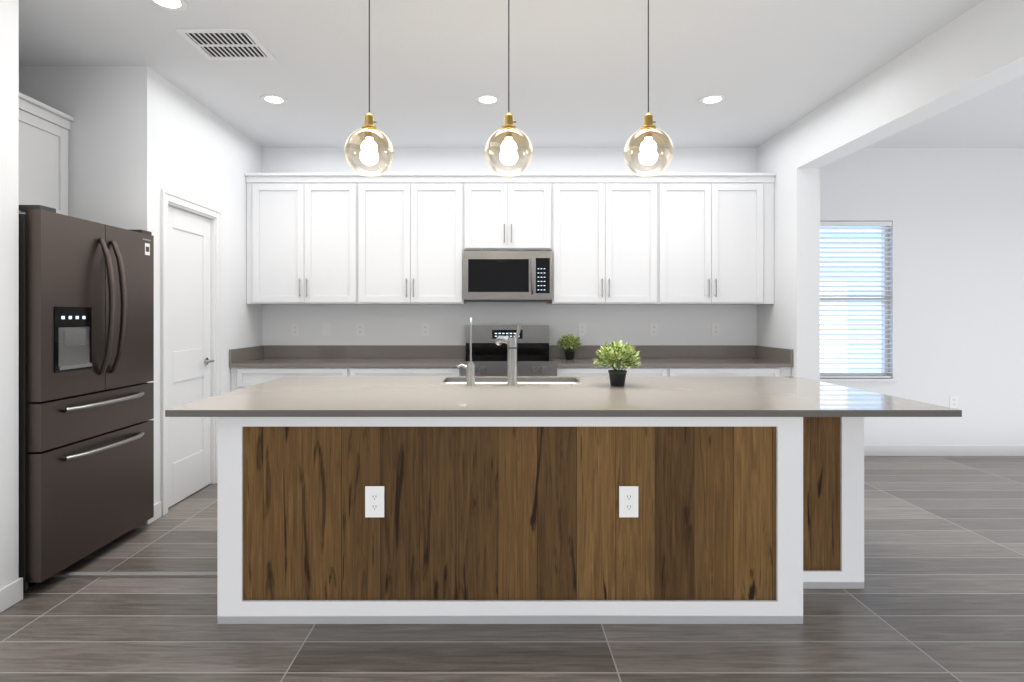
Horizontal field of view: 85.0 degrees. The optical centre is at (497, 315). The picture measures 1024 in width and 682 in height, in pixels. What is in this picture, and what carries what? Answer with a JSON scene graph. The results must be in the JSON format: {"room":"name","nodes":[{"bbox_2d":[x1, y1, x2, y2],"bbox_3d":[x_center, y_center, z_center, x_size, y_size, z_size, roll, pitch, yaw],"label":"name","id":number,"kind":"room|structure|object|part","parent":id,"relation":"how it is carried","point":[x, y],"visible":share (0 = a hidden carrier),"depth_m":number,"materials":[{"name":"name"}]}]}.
{"room":"kitchen","nodes":[
{"label":"kitchen","id":0,"kind":"room"},
{"bbox_2d":[0,0,263,588],"bbox_3d":[-2.683,-0.130,1.585,1.020,2.880,7.110,0,0,0],"label":"wall","id":1,"kind":"structure","parent":0,"point":[142,138],"depth_m":3.46,"materials":[{"name":"white paint"}]},
{"bbox_2d":[0,578,22,612],"bbox_3d":[-2.167,1.240,0.286,0.012,0.100,4.512,0,0,0],"label":"baseboard","id":2,"kind":"structure","parent":1,"relation":"attached to","point":[11,594],"depth_m":2.48,"materials":[{"name":"white paint"}]},
{"bbox_2d":[19,92,73,215],"bbox_3d":[-2.809,-0.899,2.994,0.375,0.658,0.922,0,0,0],"label":"upper cabinet","id":3,"kind":"object","parent":1,"relation":"attached to","point":[44,129],"visible":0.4,"depth_m":3.25,"materials":[{"name":"white wood"}]},
{"bbox_2d":[168,206,213,507],"bbox_3d":[-2.188,0.272,3.978,0.095,2.021,0.603,0,0,0],"label":"pantry door","id":4,"kind":"structure","parent":1,"relation":"in","point":[189,337],"depth_m":3.98,"materials":[{"name":"white paint"}]},
{"bbox_2d":[161,189,221,515],"bbox_3d":[-2.224,0.235,3.978,0.138,2.109,0.763,0,0,0],"label":"door frame","id":5,"kind":"structure","parent":1,"relation":"attached to","point":[177,201],"depth_m":4.00,"materials":[{"name":"white paint"}]},
{"bbox_2d":[229,345,264,364],"bbox_3d":[-2.159,0.328,4.814,0.020,0.115,0.625,0,0,0],"label":"backsplash","id":6,"kind":"structure","parent":1,"relation":"attached to","point":[249,353],"depth_m":4.79,"materials":[{"name":"grey stone"}]},
{"bbox_2d":[264,148,755,344],"bbox_3d":[1.860,-0.130,5.225,10.520,2.880,0.150,0,0,0],"label":"wall","id":7,"kind":"structure","parent":0,"point":[383,324],"depth_m":5.15,"materials":[{"name":"white paint"}]},
{"bbox_2d":[292,323,299,335],"bbox_3d":[-1.866,0.124,5.146,0.072,0.116,0.008,0,0,0],"label":"outlet","id":8,"kind":"object","parent":7,"relation":"attached to","point":[295,326],"depth_m":5.14,"materials":[{"name":"white plastic"}]},
{"bbox_2d":[245,173,364,304],"bbox_3d":[-1.655,-0.655,4.973,1.028,1.100,0.349,0,0,0],"label":"upper cabinet","id":9,"kind":"object","parent":7,"relation":"attached to","point":[306,231],"depth_m":4.81,"materials":[{"name":"white wood"}]},
{"bbox_2d":[322,323,329,335],"bbox_3d":[-1.583,0.124,5.144,0.072,0.116,0.011,0,0,0],"label":"outlet","id":10,"kind":"object","parent":7,"relation":"attached to","point":[325,326],"depth_m":5.14,"materials":[{"name":"white plastic"}]},
{"bbox_2d":[356,323,363,335],"bbox_3d":[-1.269,0.124,5.146,0.072,0.116,0.008,0,0,0],"label":"outlet","id":11,"kind":"object","parent":7,"relation":"attached to","point":[359,326],"depth_m":5.14,"materials":[{"name":"white plastic"}]},
{"bbox_2d":[365,173,472,304],"bbox_3d":[-0.753,-0.655,4.973,1.052,1.100,0.349,0,0,0],"label":"upper cabinet","id":12,"kind":"object","parent":7,"relation":"attached to","point":[419,226],"depth_m":4.81,"materials":[{"name":"white wood"}]},
{"bbox_2d":[422,323,428,335],"bbox_3d":[-0.667,0.124,5.146,0.072,0.116,0.008,0,0,0],"label":"outlet","id":13,"kind":"object","parent":7,"relation":"attached to","point":[425,326],"depth_m":5.14,"materials":[{"name":"white plastic"}]},
{"bbox_2d":[265,345,752,356],"bbox_3d":[0.106,0.328,5.137,4.552,0.115,0.020,0,0,0],"label":"backsplash","id":14,"kind":"structure","parent":7,"relation":"attached to","point":[270,350],"depth_m":5.13,"materials":[{"name":"grey stone"}]},
{"bbox_2d":[473,173,552,250],"bbox_3d":[0.085,-0.889,4.973,0.761,0.633,0.349,0,0,0],"label":"upper cabinet","id":15,"kind":"object","parent":7,"relation":"attached to","point":[511,213],"depth_m":4.81,"materials":[{"name":"white wood"}]},
{"bbox_2d":[463,251,551,301],"bbox_3d":[0.085,-0.340,4.925,0.758,0.440,0.443,0,0,0],"label":"microwave","id":16,"kind":"object","parent":15,"relation":"attached to","point":[507,276],"visible":1,"depth_m":4.75,"materials":[{"name":"grey metal"}]},
{"bbox_2d":[579,323,585,335],"bbox_3d":[0.780,0.124,5.146,0.072,0.116,0.008,0,0,0],"label":"outlet","id":17,"kind":"object","parent":7,"relation":"attached to","point":[582,332],"depth_m":5.14,"materials":[{"name":"white plastic"}]},
{"bbox_2d":[541,173,668,304],"bbox_3d":[0.923,-0.655,4.973,1.052,1.100,0.349,0,0,0],"label":"upper cabinet","id":18,"kind":"object","parent":7,"relation":"attached to","point":[604,238],"depth_m":4.81,"materials":[{"name":"white wood"}]},
{"bbox_2d":[650,323,657,335],"bbox_3d":[1.442,0.124,5.146,0.072,0.116,0.008,0,0,0],"label":"outlet","id":19,"kind":"object","parent":7,"relation":"attached to","point":[653,326],"depth_m":5.14,"materials":[{"name":"white plastic"}]},
{"bbox_2d":[712,323,719,335],"bbox_3d":[2.009,0.124,5.146,0.072,0.116,0.008,0,0,0],"label":"outlet","id":20,"kind":"object","parent":7,"relation":"attached to","point":[715,326],"depth_m":5.14,"materials":[{"name":"white plastic"}]},
{"bbox_2d":[669,173,768,304],"bbox_3d":[1.802,-0.655,4.973,0.983,1.100,0.349,0,0,0],"label":"upper cabinet","id":21,"kind":"object","parent":7,"relation":"attached to","point":[719,222],"depth_m":4.81,"materials":[{"name":"white wood"}]},
{"bbox_2d":[0,456,1023,681],"bbox_3d":[1.500,1.334,1.575,11.600,0.112,7.750,0,0,0],"label":"floor","id":22,"kind":"structure","parent":0,"point":[939,597],"depth_m":2.29,"materials":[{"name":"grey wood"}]},
{"bbox_2d":[19,205,153,592],"bbox_3d":[-2.492,0.389,2.985,0.955,1.802,0.840,0,0,0],"label":"fridge","id":23,"kind":"object","parent":22,"relation":"on","point":[86,387],"visible":0.94,"depth_m":2.81,"materials":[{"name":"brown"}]},
{"bbox_2d":[231,369,356,390],"bbox_3d":[-1.655,0.852,4.832,1.028,0.877,0.629,0,0,0],"label":"base cabinet","id":24,"kind":"object","parent":22,"relation":"on","point":[240,378],"depth_m":4.53,"materials":[{"name":"white wood"}]},
{"bbox_2d":[229,357,464,368],"bbox_3d":[-1.232,0.399,4.824,1.874,0.028,0.645,0,0,0],"label":"countertop","id":25,"kind":"structure","parent":24,"relation":"on","point":[262,362],"depth_m":4.54,"materials":[{"name":"grey stone"}]},
{"bbox_2d":[357,369,460,375],"bbox_3d":[-0.788,0.852,4.832,0.983,0.877,0.629,0,0,0],"label":"base cabinet","id":26,"kind":"object","parent":22,"relation":"on","point":[360,372],"depth_m":4.52,"materials":[{"name":"white wood"}]},
{"bbox_2d":[461,325,556,375],"bbox_3d":[0.085,0.688,4.736,0.756,1.205,0.789,0,0,0],"label":"range","id":27,"kind":"object","parent":22,"relation":"on","point":[489,356],"visible":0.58,"depth_m":5.05,"materials":[{"name":"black metal"}]},
{"bbox_2d":[171,376,953,623],"bbox_3d":[0.269,0.838,2.949,3.260,0.905,1.222,0,0,0],"label":"kitchen island","id":28,"kind":"object","parent":22,"relation":"on","point":[511,497],"depth_m":2.35,"materials":[{"name":"white"}]},
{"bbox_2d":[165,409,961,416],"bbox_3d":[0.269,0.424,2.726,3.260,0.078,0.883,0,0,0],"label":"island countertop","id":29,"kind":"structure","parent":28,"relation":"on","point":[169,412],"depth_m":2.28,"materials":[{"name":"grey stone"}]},
{"bbox_2d":[457,317,476,384],"bbox_3d":[-0.178,0.195,3.139,0.101,0.381,0.113,0,0,0],"label":"faucet","id":30,"kind":"object","parent":29,"relation":"on","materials":[{"name":"silver metal"}]},
{"bbox_2d":[505,323,520,384],"bbox_3d":[0.089,0.212,3.105,0.079,0.347,0.062,0,0,0],"label":"faucet","id":31,"kind":"object","parent":29,"relation":"on","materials":[{"name":"silver metal"}]},
{"bbox_2d":[593,340,640,385],"bbox_3d":[0.660,0.257,3.084,0.274,0.252,0.270,0,0,0],"label":"potted plant","id":32,"kind":"object","parent":29,"relation":"on","point":[628,357],"visible":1,"depth_m":3.04,"materials":[{"name":"green plant"}]},
{"bbox_2d":[557,369,680,375],"bbox_3d":[0.958,0.852,4.832,0.982,0.877,0.629,0,0,0],"label":"base cabinet","id":33,"kind":"object","parent":22,"relation":"on","point":[560,372],"depth_m":4.52,"materials":[{"name":"white wood"}]},
{"bbox_2d":[549,357,792,368],"bbox_3d":[1.424,0.399,4.824,1.916,0.028,0.645,0,0,0],"label":"countertop","id":34,"kind":"structure","parent":33,"relation":"on","point":[578,362],"depth_m":4.54,"materials":[{"name":"grey stone"}]},
{"bbox_2d":[556,334,582,358],"bbox_3d":[0.639,0.268,4.972,0.249,0.229,0.253,0,0,0],"label":"potted plant","id":35,"kind":"object","parent":34,"relation":"on","point":[566,341],"visible":1,"depth_m":4.93,"materials":[{"name":"green plant"}]},
{"bbox_2d":[681,369,784,375],"bbox_3d":[1.802,0.852,4.832,0.983,0.877,0.629,0,0,0],"label":"base cabinet","id":36,"kind":"object","parent":22,"relation":"on","point":[684,372],"depth_m":4.52,"materials":[{"name":"white wood"}]},
{"bbox_2d":[19,0,1023,147],"bbox_3d":[1.500,-1.600,1.575,11.600,0.100,7.750,0,0,0],"label":"ceiling","id":37,"kind":"structure","parent":0,"point":[578,72],"depth_m":3.42,"materials":[{"name":"white paint"}]},
{"bbox_2d":[148,0,187,10],"bbox_3d":[-1.625,-1.547,2.740,0.184,0.004,0.184,0,0,0],"label":"recessed light","id":38,"kind":"object","parent":37,"relation":"in","point":[176,5],"visible":1,"depth_m":2.77,"materials":[{"name":"white paint"}]},
{"bbox_2d":[175,29,274,59],"bbox_3d":[-1.540,-1.545,3.185,0.400,0.008,0.350,0,0,0],"label":"ceiling vent","id":39,"kind":"object","parent":37,"relation":"in","point":[227,44],"visible":1,"depth_m":3.17,"materials":[{"name":"white metal"}]},
{"bbox_2d":[260,94,287,104],"bbox_3d":[-1.600,-1.547,3.990,0.184,0.004,0.184,0,0,0],"label":"recessed light","id":40,"kind":"object","parent":37,"relation":"in","point":[273,99],"visible":1,"depth_m":3.98,"materials":[{"name":"white paint"}]},
{"bbox_2d":[344,0,393,176],"bbox_3d":[-0.595,-1.103,2.580,0.222,0.889,0.222,0,0,0],"label":"pendant light","id":41,"kind":"object","parent":37,"relation":"hanging from","point":[369,145],"visible":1,"depth_m":2.56,"materials":[{"name":"clear glass"}]},
{"bbox_3d":[-0.595,-0.761,2.580,0.222,0.204,0.222,0,0,0],"label":"globe","id":42,"kind":"part","parent":41,"relation":"part of","materials":[{"name":"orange glass"}]},
{"bbox_2d":[475,94,500,104],"bbox_3d":[-0.073,-1.547,3.990,0.184,0.004,0.184,0,0,0],"label":"recessed light","id":43,"kind":"object","parent":37,"relation":"in","point":[487,99],"visible":1,"depth_m":3.98,"materials":[{"name":"white paint"}]},
{"bbox_2d":[485,0,532,175],"bbox_3d":[0.050,-1.103,2.580,0.222,0.889,0.222,0,0,0],"label":"pendant light","id":44,"kind":"object","parent":37,"relation":"hanging from","point":[508,129],"visible":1,"depth_m":2.56,"materials":[{"name":"clear glass"}]},
{"bbox_3d":[0.050,-0.761,2.580,0.222,0.204,0.222,0,0,0],"label":"globe","id":45,"kind":"part","parent":44,"relation":"part of","materials":[{"name":"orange glass"}]},
{"bbox_2d":[624,0,672,176],"bbox_3d":[0.695,-1.103,2.580,0.222,0.889,0.222,0,0,0],"label":"pendant light","id":46,"kind":"object","parent":37,"relation":"hanging from","point":[648,146],"visible":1,"depth_m":2.56,"materials":[{"name":"clear glass"}]},
{"bbox_3d":[0.695,-0.761,2.580,0.222,0.204,0.222,0,0,0],"label":"globe","id":47,"kind":"part","parent":46,"relation":"part of","materials":[{"name":"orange glass"}]},
{"bbox_2d":[699,94,725,104],"bbox_3d":[1.532,-1.547,3.990,0.184,0.004,0.184,0,0,0],"label":"recessed light","id":48,"kind":"object","parent":37,"relation":"in","point":[712,99],"visible":1,"depth_m":3.98,"materials":[{"name":"white paint"}]},
{"bbox_2d":[756,0,1023,444],"bbox_3d":[2.479,-0.130,1.585,0.185,2.880,7.110,0,0,0],"label":"wall","id":49,"kind":"structure","parent":0,"point":[956,215],"depth_m":5.15,"materials":[{"name":"white paint"}]},
{"bbox_2d":[753,345,792,364],"bbox_3d":[2.373,0.328,4.814,0.020,0.115,0.625,0,0,0],"label":"backsplash","id":50,"kind":"structure","parent":49,"relation":"attached to","point":[770,354],"depth_m":4.79,"materials":[{"name":"grey stone"}]},
{"bbox_2d":[820,230,897,380],"bbox_3d":[3.252,-0.139,5.188,0.844,1.477,0.125,0,0,0],"label":"window","id":51,"kind":"structure","parent":49,"relation":"in","point":[882,337],"depth_m":5.20,"materials":[{"name":"white paint"}]},
{"bbox_2d":[820,221,891,377],"bbox_3d":[3.252,-0.151,5.172,0.772,1.446,0.048,0,0,0],"label":"window blinds","id":52,"kind":"object","parent":51,"relation":"attached to","point":[855,225],"visible":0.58,"depth_m":5.17,"materials":[{"name":"white paint"}]},
{"bbox_2d":[864,445,1023,455],"bbox_3d":[4.766,1.240,5.144,4.389,0.100,0.012,0,0,0],"label":"baseboard","id":53,"kind":"structure","parent":49,"relation":"attached to","point":[869,450],"depth_m":5.14,"materials":[{"name":"white paint"}]},
{"bbox_2d":[950,396,957,407],"bbox_3d":[4.206,0.792,5.146,0.072,0.116,0.008,0,0,0],"label":"outlet","id":54,"kind":"object","parent":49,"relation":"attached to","point":[953,399],"depth_m":5.14,"materials":[{"name":"white plastic"}]},
{"label":"outside","id":55,"kind":"structure","parent":0,"visible":0},
{"bbox_2d":[820,230,880,371],"bbox_3d":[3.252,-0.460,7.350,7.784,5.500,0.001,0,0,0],"label":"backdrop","id":56,"kind":"structure","parent":55,"point":[850,322],"depth_m":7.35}
]}

